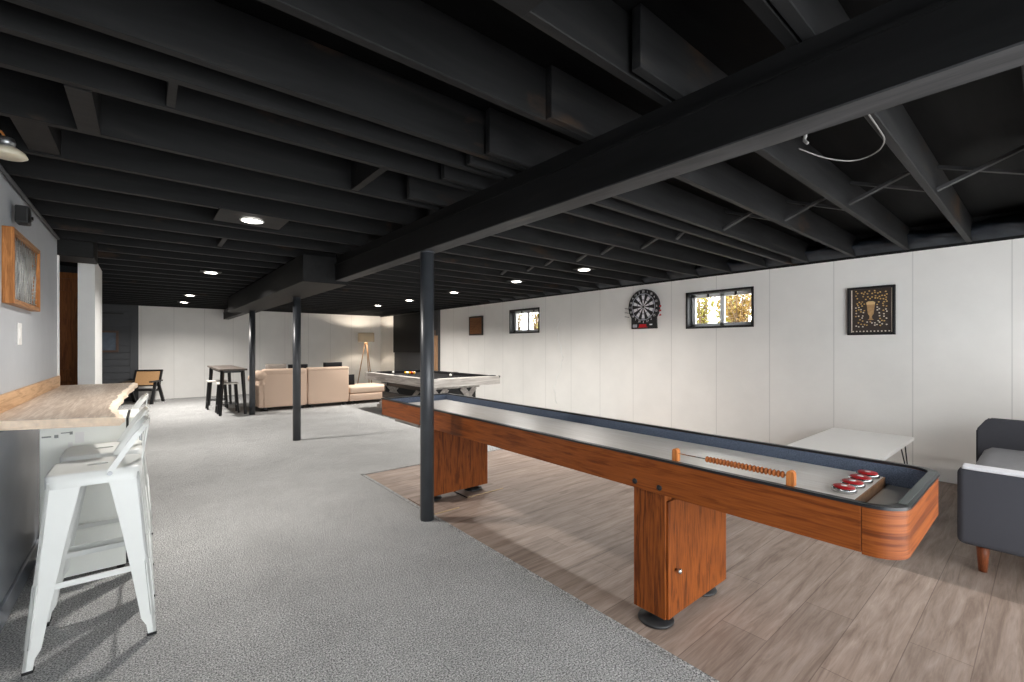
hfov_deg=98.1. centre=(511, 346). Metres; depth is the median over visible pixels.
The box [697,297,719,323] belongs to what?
shrub
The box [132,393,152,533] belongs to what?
bar stool
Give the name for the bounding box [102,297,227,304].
ceiling beam
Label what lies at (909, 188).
brace
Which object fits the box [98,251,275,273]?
ceiling beam
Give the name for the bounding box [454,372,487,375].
cushion
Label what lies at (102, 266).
ceiling beam
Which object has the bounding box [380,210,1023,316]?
trim
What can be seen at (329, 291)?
ceiling beam
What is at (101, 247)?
ceiling beam
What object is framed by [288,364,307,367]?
cushion
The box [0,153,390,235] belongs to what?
ceiling beam
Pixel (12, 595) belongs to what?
baseboard
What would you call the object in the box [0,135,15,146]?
socket
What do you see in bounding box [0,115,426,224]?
ceiling beam
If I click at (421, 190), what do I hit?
joist
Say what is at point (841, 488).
puck
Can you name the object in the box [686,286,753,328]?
window
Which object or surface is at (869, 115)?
loose cable
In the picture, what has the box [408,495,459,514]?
board
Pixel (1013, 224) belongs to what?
rim joist
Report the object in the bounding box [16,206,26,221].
grille
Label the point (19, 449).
wall
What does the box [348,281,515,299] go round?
ceiling beam
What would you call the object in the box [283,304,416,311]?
ceiling beam
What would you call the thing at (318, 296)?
ceiling beam
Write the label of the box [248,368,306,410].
sofa section
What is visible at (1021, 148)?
brace
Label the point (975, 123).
ceiling
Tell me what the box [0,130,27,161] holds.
pendant lamp
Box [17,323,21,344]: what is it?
light switch
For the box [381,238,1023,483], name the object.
wall
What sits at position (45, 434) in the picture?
print
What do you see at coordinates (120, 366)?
wall
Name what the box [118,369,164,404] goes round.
lounge chair
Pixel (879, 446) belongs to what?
coffee table
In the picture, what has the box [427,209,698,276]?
joist
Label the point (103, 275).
ceiling beam
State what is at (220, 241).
ceiling beam
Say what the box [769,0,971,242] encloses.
joist
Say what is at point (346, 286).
ceiling beam
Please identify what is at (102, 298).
ceiling beam
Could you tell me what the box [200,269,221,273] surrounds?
recessed light
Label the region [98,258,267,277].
ceiling beam
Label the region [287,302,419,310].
ceiling beam
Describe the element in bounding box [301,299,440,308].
ceiling beam
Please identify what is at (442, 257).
ceiling beam
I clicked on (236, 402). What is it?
counter stool
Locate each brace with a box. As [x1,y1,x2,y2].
[722,211,753,230]
[783,197,825,220]
[848,170,909,204]
[936,145,1023,191]
[937,165,1023,174]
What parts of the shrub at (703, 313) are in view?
stem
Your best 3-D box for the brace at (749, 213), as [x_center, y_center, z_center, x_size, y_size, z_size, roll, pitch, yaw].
[2.070,-1.155,3.903,0.042,0.189,0.433,0,0,-40]
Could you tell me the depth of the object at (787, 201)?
3.61 m
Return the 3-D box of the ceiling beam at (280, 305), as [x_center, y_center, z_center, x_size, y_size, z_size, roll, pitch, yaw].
[-4.941,-1.159,12.438,4.520,0.238,0.042,0,0,-40]
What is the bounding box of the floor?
[0,394,1023,681]
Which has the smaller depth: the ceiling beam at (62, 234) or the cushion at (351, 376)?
the ceiling beam at (62, 234)
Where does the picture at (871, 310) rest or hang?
attached to the wall at (953, 363)
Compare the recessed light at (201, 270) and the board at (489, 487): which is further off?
the recessed light at (201, 270)
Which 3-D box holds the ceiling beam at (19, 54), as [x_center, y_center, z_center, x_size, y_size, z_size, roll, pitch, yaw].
[-1.791,-1.159,1.724,4.530,0.238,0.042,0,0,-40]
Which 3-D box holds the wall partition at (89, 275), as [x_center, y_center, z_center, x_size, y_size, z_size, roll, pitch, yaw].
[-5.274,0.190,5.567,0.145,2.420,1.100,0,0,-40]
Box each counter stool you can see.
[205,380,227,409]
[215,382,238,413]
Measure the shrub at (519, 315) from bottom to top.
1.271 m
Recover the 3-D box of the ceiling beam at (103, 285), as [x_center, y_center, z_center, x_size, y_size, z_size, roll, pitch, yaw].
[-7.033,-1.159,7.940,4.350,0.238,0.042,0,0,-40]
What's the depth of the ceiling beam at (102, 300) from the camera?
11.08 m
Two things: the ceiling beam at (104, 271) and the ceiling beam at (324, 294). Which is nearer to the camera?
the ceiling beam at (104, 271)
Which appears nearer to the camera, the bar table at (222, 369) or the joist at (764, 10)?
the joist at (764, 10)
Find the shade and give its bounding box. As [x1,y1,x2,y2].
[0,144,27,161]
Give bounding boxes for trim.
[0,164,59,239]
[57,255,59,375]
[102,303,369,315]
[361,448,719,681]
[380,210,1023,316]
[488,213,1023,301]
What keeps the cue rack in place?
attached to the wall at (403, 361)
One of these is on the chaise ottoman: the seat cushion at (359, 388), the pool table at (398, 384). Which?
the seat cushion at (359, 388)
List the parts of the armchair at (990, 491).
leg, arm, seat, arm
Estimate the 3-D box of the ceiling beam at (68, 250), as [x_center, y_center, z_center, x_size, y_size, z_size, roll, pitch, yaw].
[-4.811,-1.073,4.263,1.200,0.375,0.450,0,0,-40]
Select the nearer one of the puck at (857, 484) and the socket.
the puck at (857, 484)
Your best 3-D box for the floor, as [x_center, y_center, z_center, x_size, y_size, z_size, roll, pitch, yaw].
[-2.550,1.450,6.063,8.980,0.100,17.400,0,0,-40]
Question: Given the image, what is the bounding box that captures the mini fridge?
[39,409,141,577]
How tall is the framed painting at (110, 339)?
0.540 m
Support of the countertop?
on the wall at (19, 449)
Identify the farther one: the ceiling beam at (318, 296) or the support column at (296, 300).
the ceiling beam at (318, 296)
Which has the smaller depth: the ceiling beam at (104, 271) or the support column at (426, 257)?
the support column at (426, 257)
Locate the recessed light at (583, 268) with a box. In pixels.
[572,266,595,270]
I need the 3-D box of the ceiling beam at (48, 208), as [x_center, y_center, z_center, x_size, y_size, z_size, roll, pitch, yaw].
[-3.508,-1.159,3.666,4.350,0.238,0.042,0,0,-40]
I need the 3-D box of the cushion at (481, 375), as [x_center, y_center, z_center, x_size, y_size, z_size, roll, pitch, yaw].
[-0.966,0.624,8.639,1.160,0.072,0.060,0,0,-40]
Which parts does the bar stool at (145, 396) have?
backrest, leg, leg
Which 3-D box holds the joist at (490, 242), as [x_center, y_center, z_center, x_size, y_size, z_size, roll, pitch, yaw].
[0.740,-1.159,5.548,4.520,0.238,0.042,0,0,-40]
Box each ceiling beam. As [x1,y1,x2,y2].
[0,0,506,180]
[0,31,480,192]
[0,67,444,210]
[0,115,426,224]
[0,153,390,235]
[4,0,527,170]
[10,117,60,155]
[10,175,368,245]
[28,198,350,253]
[42,215,335,257]
[53,229,296,263]
[57,239,97,263]
[60,261,260,280]
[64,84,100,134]
[98,243,284,268]
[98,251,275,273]
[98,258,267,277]
[101,269,255,284]
[102,273,248,287]
[102,277,243,290]
[102,281,239,292]
[102,284,234,294]
[102,287,231,296]
[102,290,228,298]
[102,292,227,300]
[102,295,227,302]
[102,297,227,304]
[102,298,227,305]
[102,300,227,307]
[102,302,226,308]
[217,238,226,246]
[223,0,1023,319]
[263,310,384,315]
[267,309,390,314]
[270,307,396,314]
[275,306,402,313]
[280,305,409,312]
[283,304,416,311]
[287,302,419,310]
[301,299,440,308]
[301,301,419,308]
[303,297,449,307]
[310,295,458,306]
[316,293,468,305]
[323,290,479,303]
[332,288,490,302]
[336,253,579,291]
[339,285,502,300]
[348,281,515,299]
[351,245,599,288]
[351,278,530,297]
[360,274,545,295]
[369,234,620,285]
[373,269,562,293]
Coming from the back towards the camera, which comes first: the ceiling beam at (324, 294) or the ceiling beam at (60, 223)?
the ceiling beam at (324, 294)
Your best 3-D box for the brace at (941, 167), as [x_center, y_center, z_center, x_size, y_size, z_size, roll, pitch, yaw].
[3.082,-1.155,2.911,0.042,0.189,0.433,0,0,-40]
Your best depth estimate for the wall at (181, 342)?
12.80 m
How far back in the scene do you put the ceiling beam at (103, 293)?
9.50 m
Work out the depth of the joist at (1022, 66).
1.70 m
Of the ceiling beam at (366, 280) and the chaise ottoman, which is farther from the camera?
the chaise ottoman
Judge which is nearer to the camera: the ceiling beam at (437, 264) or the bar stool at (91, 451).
the bar stool at (91, 451)
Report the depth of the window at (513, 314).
9.86 m
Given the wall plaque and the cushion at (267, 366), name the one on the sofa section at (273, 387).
the cushion at (267, 366)
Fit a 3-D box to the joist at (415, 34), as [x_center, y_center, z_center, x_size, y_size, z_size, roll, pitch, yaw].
[0.528,-1.159,2.354,8.910,0.238,0.082,0,0,-40]
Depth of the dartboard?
7.31 m
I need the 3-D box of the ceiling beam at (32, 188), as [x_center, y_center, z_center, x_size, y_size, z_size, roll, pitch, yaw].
[-3.184,-1.159,3.272,4.350,0.238,0.042,0,0,-40]
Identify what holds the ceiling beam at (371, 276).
attached to the ceiling at (975, 123)
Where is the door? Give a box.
[60,272,77,384]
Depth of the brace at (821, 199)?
3.64 m
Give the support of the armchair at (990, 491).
on the floor
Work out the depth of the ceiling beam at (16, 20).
1.79 m
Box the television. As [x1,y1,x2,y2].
[393,312,419,352]
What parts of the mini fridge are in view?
door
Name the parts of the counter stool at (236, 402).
leg, leg, seat, leg, leg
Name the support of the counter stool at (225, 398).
on the floor
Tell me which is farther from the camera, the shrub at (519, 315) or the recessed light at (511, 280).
the shrub at (519, 315)
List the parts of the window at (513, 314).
frame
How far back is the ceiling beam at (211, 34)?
1.77 m
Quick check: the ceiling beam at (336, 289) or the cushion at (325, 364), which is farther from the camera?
the cushion at (325, 364)
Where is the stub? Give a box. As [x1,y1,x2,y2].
[803,134,808,144]
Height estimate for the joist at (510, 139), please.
0.238 m
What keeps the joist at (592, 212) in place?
attached to the ceiling at (975, 123)
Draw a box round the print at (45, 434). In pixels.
[42,431,72,437]
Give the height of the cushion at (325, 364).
0.535 m
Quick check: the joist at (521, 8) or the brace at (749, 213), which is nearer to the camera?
the joist at (521, 8)
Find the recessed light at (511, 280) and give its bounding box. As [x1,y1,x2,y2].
[507,279,525,282]
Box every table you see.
[207,365,246,415]
[365,370,499,407]
[381,393,939,629]
[787,428,913,463]
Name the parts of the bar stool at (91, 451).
leg, leg, seat, backrest, leg, leg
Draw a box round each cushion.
[265,364,285,368]
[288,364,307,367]
[323,362,341,366]
[349,374,354,384]
[349,383,383,393]
[377,370,419,372]
[434,370,450,373]
[437,375,486,378]
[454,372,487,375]
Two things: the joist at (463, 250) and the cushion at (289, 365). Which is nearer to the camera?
the joist at (463, 250)
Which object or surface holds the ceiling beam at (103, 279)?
attached to the ceiling at (975, 123)
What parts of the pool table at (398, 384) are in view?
rail, panel, panel, rail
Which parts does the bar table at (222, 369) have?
leg, leg, leg, leg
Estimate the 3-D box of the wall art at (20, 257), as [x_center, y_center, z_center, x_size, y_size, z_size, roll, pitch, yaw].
[-3.236,-0.481,2.943,0.049,0.453,0.860,0,0,-40]
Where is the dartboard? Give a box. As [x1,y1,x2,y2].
[629,289,659,328]
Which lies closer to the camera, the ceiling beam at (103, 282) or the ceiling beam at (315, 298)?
the ceiling beam at (103, 282)
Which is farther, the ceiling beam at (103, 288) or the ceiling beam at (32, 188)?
the ceiling beam at (103, 288)
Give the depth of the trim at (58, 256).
4.24 m
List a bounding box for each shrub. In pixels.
[518,313,525,329]
[531,312,537,329]
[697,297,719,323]
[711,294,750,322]
[716,294,750,322]
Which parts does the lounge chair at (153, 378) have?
leg frame, seat frame, backrest, frame, leg frame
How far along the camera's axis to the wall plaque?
11.05 m
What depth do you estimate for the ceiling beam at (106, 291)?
9.09 m
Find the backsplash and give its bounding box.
[0,376,59,413]
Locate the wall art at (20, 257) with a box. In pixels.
[2,225,39,311]
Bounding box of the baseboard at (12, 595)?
[0,537,38,632]
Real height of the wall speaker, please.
0.110 m
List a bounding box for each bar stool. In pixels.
[21,415,156,676]
[50,406,154,621]
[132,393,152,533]
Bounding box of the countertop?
[0,376,137,430]
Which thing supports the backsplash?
attached to the wall at (19, 449)
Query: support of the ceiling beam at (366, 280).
attached to the ceiling at (975, 123)
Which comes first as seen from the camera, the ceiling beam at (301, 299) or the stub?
the stub
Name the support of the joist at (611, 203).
attached to the ceiling at (975, 123)
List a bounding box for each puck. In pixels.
[831,483,856,494]
[840,478,865,488]
[848,474,872,483]
[856,470,879,479]
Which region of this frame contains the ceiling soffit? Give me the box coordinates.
[228,254,347,312]
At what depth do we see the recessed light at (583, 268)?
5.88 m
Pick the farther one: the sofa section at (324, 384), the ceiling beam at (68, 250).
the sofa section at (324, 384)
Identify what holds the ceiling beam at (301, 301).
attached to the ceiling at (975, 123)
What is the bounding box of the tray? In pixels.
[868,485,909,504]
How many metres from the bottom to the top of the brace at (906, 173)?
0.189 m
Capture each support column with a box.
[249,311,254,414]
[292,297,300,440]
[420,250,433,521]
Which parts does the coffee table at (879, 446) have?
leg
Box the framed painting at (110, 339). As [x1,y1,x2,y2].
[102,330,118,351]
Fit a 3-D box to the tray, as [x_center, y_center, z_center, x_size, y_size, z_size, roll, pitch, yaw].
[1.537,0.672,1.815,0.710,0.045,0.135,0,0,-40]
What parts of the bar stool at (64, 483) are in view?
leg, leg, seat, backrest, leg, leg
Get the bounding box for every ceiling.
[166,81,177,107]
[214,0,1023,242]
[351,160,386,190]
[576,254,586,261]
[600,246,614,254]
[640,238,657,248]
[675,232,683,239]
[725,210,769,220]
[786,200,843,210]
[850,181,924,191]
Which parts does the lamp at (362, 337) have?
leg, lamp shade, leg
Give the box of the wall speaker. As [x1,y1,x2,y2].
[14,205,33,225]
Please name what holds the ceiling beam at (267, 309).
attached to the ceiling at (975, 123)
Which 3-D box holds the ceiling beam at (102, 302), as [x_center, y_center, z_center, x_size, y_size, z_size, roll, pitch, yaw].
[-9.577,-1.159,11.026,4.350,0.238,0.042,0,0,-40]
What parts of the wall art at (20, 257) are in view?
frame, frame rail, frame rail, frame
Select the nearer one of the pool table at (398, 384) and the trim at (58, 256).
the trim at (58, 256)
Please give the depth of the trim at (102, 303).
12.39 m
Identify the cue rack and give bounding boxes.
[434,336,437,370]
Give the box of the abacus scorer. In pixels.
[678,453,785,475]
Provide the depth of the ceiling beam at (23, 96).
2.41 m
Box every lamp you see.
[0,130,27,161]
[357,333,373,382]
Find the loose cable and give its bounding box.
[798,114,884,161]
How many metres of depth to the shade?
2.27 m
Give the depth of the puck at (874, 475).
2.05 m
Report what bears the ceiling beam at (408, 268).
attached to the ceiling at (975, 123)
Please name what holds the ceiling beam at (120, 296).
attached to the ceiling at (975, 123)
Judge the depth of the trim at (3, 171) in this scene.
3.01 m
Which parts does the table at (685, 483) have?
under rail, pedestal door, rail, post, knob, rail, pedestal door, post, rail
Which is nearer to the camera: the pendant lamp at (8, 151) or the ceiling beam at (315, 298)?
the pendant lamp at (8, 151)
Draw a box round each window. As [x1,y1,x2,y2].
[509,307,539,333]
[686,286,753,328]
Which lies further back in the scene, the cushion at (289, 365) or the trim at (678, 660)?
the cushion at (289, 365)
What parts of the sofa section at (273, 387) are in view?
arm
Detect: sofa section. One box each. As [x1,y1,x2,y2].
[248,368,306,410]
[306,366,348,407]
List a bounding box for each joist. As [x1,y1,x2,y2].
[258,0,855,256]
[391,222,644,282]
[403,225,670,279]
[407,175,731,272]
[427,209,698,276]
[441,164,767,267]
[466,153,791,264]
[485,108,808,262]
[493,0,674,105]
[495,0,542,17]
[632,3,909,249]
[743,0,802,48]
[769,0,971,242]
[1021,65,1023,87]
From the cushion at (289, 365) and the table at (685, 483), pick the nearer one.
the table at (685, 483)
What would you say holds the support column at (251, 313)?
on the floor
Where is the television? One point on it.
(406, 327)
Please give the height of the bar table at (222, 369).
0.941 m
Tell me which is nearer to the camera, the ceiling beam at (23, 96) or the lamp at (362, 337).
the ceiling beam at (23, 96)
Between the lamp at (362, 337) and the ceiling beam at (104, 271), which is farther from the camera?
the lamp at (362, 337)
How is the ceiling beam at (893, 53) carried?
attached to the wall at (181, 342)
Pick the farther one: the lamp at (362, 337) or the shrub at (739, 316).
the lamp at (362, 337)
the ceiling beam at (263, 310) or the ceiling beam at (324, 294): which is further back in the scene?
the ceiling beam at (263, 310)
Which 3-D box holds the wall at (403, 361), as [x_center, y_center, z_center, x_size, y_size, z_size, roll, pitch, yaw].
[-2.941,0.190,13.549,0.060,2.420,2.850,0,0,-40]
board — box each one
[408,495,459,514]
[454,482,502,497]
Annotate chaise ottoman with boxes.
[349,383,383,403]
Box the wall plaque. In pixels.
[469,316,482,334]
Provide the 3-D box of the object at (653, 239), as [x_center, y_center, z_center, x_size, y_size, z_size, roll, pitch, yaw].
[1.549,-1.155,4.692,0.042,0.189,0.433,0,0,-40]
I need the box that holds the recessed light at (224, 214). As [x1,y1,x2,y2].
[214,207,289,229]
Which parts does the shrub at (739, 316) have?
stem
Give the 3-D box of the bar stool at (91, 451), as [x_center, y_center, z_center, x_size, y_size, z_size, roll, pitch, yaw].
[-2.338,0.885,2.550,0.449,1.027,0.449,0,0,-40]
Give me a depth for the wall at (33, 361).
3.26 m
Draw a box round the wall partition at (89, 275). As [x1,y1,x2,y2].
[78,263,101,384]
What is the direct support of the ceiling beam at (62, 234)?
attached to the ceiling at (975, 123)
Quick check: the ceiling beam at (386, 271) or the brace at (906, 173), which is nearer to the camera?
the brace at (906, 173)
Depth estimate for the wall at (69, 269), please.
5.84 m
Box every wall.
[0,172,56,394]
[0,429,38,604]
[60,266,77,272]
[102,304,137,401]
[138,306,380,399]
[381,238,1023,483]
[394,310,439,370]
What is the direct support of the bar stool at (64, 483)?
on the floor
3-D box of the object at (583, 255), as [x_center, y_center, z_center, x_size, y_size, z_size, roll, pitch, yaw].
[0.951,-1.155,5.418,0.042,0.189,0.433,0,0,-40]
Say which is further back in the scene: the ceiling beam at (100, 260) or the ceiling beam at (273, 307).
the ceiling beam at (273, 307)
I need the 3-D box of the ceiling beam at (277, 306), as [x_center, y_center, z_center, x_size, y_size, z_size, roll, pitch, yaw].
[-5.240,-1.159,12.800,4.520,0.238,0.042,0,0,-40]
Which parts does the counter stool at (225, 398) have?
leg, leg, seat, leg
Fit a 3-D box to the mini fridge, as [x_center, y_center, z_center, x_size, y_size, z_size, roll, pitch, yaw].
[-2.707,0.924,2.894,0.455,0.949,0.489,0,0,-40]
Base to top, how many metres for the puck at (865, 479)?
0.026 m
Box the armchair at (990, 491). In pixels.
[957,418,1023,572]
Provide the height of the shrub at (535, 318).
1.426 m
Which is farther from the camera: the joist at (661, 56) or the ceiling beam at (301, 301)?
the ceiling beam at (301, 301)
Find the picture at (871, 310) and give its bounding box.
[847,284,895,334]
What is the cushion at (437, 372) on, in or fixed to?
on the pool table at (398, 384)
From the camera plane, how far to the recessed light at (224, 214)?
3.57 m
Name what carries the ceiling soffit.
attached to the ceiling beam at (893, 53)
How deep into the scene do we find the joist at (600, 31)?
1.59 m
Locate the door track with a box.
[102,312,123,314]
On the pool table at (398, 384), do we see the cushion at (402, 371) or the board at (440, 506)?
the cushion at (402, 371)

